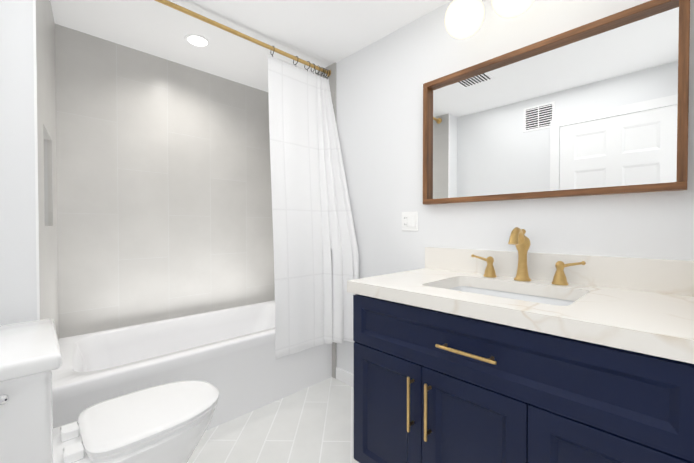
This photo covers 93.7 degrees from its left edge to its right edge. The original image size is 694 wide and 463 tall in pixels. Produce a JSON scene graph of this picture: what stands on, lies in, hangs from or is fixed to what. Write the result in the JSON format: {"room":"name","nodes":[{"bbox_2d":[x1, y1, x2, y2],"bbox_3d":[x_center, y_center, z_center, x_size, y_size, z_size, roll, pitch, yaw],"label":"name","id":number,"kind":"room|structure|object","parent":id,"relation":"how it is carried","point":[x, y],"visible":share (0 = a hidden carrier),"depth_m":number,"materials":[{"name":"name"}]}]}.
{"room":"bathroom","nodes":[
{"label":"bathroom","id":0,"kind":"room"},
{"bbox_2d":[0,0,58,340],"bbox_3d":[-1.545,-0.061,1.553,0.276,2.350,0.860,-1,1,-44],"label":"wall","id":1,"kind":"structure","parent":0,"point":[18,288],"depth_m":1.25,"materials":[{"name":"white paint"}]},
{"bbox_2d":[33,0,39,319],"bbox_3d":[-1.214,-0.057,1.275,0.008,2.350,0.008,-1,1,-44],"label":"trim","id":2,"kind":"structure","parent":1,"relation":"attached to","point":[36,157],"depth_m":1.27,"materials":[{"name":"white paint"}]},
{"bbox_2d":[55,24,274,338],"bbox_3d":[-1.366,-0.073,2.393,1.900,2.350,0.100,-1,1,-44],"label":"wall","id":3,"kind":"structure","parent":0,"point":[164,201],"depth_m":2.31,"materials":[{"name":"tile"}]},
{"bbox_2d":[50,0,451,91],"bbox_3d":[-0.184,-1.272,1.223,2.000,0.080,3.400,-1,1,-44],"label":"ceiling","id":4,"kind":"structure","parent":0,"point":[323,33],"depth_m":1.97,"materials":[{"name":"white paint"}]},
{"bbox_2d":[184,34,210,47],"bbox_3d":[-0.975,-1.241,2.121,0.156,0.006,0.156,-1,1,-44],"label":"recessed light","id":5,"kind":"object","parent":4,"relation":"in","point":[197,40],"visible":1,"depth_m":2.11,"materials":[{"name":"white"}]},
{"bbox_2d":[187,377,358,462],"bbox_3d":[-0.184,1.148,1.257,2.000,0.060,3.400,-1,1,-44],"label":"floor","id":6,"kind":"structure","parent":0,"point":[314,423],"depth_m":1.80,"materials":[{"name":"tile"}]},
{"bbox_2d":[0,319,218,462],"bbox_3d":[-0.837,0.724,1.165,0.737,0.792,0.507,-1,1,-44],"label":"toilet","id":7,"kind":"object","parent":6,"relation":"on","point":[167,423],"visible":1,"depth_m":1.06,"materials":[{"name":"white ceramic"}]},
{"bbox_2d":[51,300,331,429],"bbox_3d":[-0.954,0.875,2.179,1.595,0.460,0.797,-1,1,-44],"label":"bathtub","id":8,"kind":"object","parent":6,"relation":"on","point":[228,354],"visible":0.48,"depth_m":2.01,"materials":[{"name":"white ceramic"}]},
{"bbox_2d":[347,247,693,462],"bbox_3d":[0.596,0.608,1.263,0.658,1.020,1.075,-1,1,-44],"label":"bathroom vanity","id":9,"kind":"object","parent":6,"relation":"on","point":[459,357],"visible":1,"depth_m":1.03,"materials":[{"name":"blue paint"}]},
{"bbox_2d":[471,227,585,284],"bbox_3d":[0.739,0.098,1.401,0.168,0.234,0.460,-1,1,-44],"label":"faucet","id":10,"kind":"object","parent":9,"relation":"on","point":[519,239],"visible":1,"depth_m":1.41,"materials":[{"name":"gold metal"}]},
{"bbox_2d":[336,0,693,373],"bbox_3d":[0.499,-0.066,1.900,0.100,2.350,3.400,-1,1,-44],"label":"wall","id":11,"kind":"structure","parent":0,"point":[379,101],"depth_m":1.78,"materials":[{"name":"white paint"}]},
{"bbox_2d":[155,0,330,77],"bbox_3d":[-0.705,-1.175,1.903,1.603,0.088,0.064,-1,1,-44],"label":"curtain rod","id":12,"kind":"object","parent":11,"relation":"attached to","point":[228,29],"visible":1,"depth_m":1.98,"materials":[{"name":"gold metal"}]},
{"bbox_2d":[268,55,358,358],"bbox_3d":[-0.210,-0.164,2.164,0.509,1.948,0.351,-1,1,-44],"label":"curtain","id":13,"kind":"object","parent":12,"relation":"hanging from","point":[316,261],"visible":1,"depth_m":2.26,"materials":[{"name":"fabric"}]},
{"bbox_2d":[315,62,336,378],"bbox_3d":[-0.367,-0.078,2.717,0.012,2.350,0.820,-1,1,-44],"label":"wall tile","id":14,"kind":"structure","parent":11,"relation":"attached to","point":[332,77],"depth_m":2.43,"materials":[{"name":"white tile"}]},
{"bbox_2d":[336,367,353,387],"bbox_3d":[0.186,1.060,2.159,0.012,0.090,0.771,-1,1,-44],"label":"baseboard","id":15,"kind":"structure","parent":11,"relation":"attached to","point":[344,376],"depth_m":2.35,"materials":[{"name":"white"}]},
{"bbox_2d":[402,211,417,230],"bbox_3d":[0.375,-0.062,1.949,0.009,0.115,0.116,-1,1,-44],"label":"outlet","id":16,"kind":"object","parent":11,"relation":"attached to","point":[409,221],"visible":1,"depth_m":1.94,"materials":[{"name":"white plastic"}]},
{"bbox_2d":[444,0,484,38],"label":"sconce","id":17,"kind":"object","parent":11,"relation":"attached to","point":[463,19],"depth_m":1.48,"materials":[{"name":"white glass"}]},
{"bbox_2d":[491,0,533,17],"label":"sconce","id":18,"kind":"object","parent":11,"relation":"attached to","point":[503,8],"depth_m":1.36,"materials":[{"name":"white glass"}]},
{"bbox_2d":[423,0,689,204],"bbox_3d":[0.800,-0.485,1.474,0.047,0.675,1.032,-1,1,-44],"label":"mirror","id":19,"kind":"object","parent":11,"relation":"attached to","point":[599,107],"visible":1,"depth_m":1.35,"materials":[{"name":"brown wood"}]}
]}

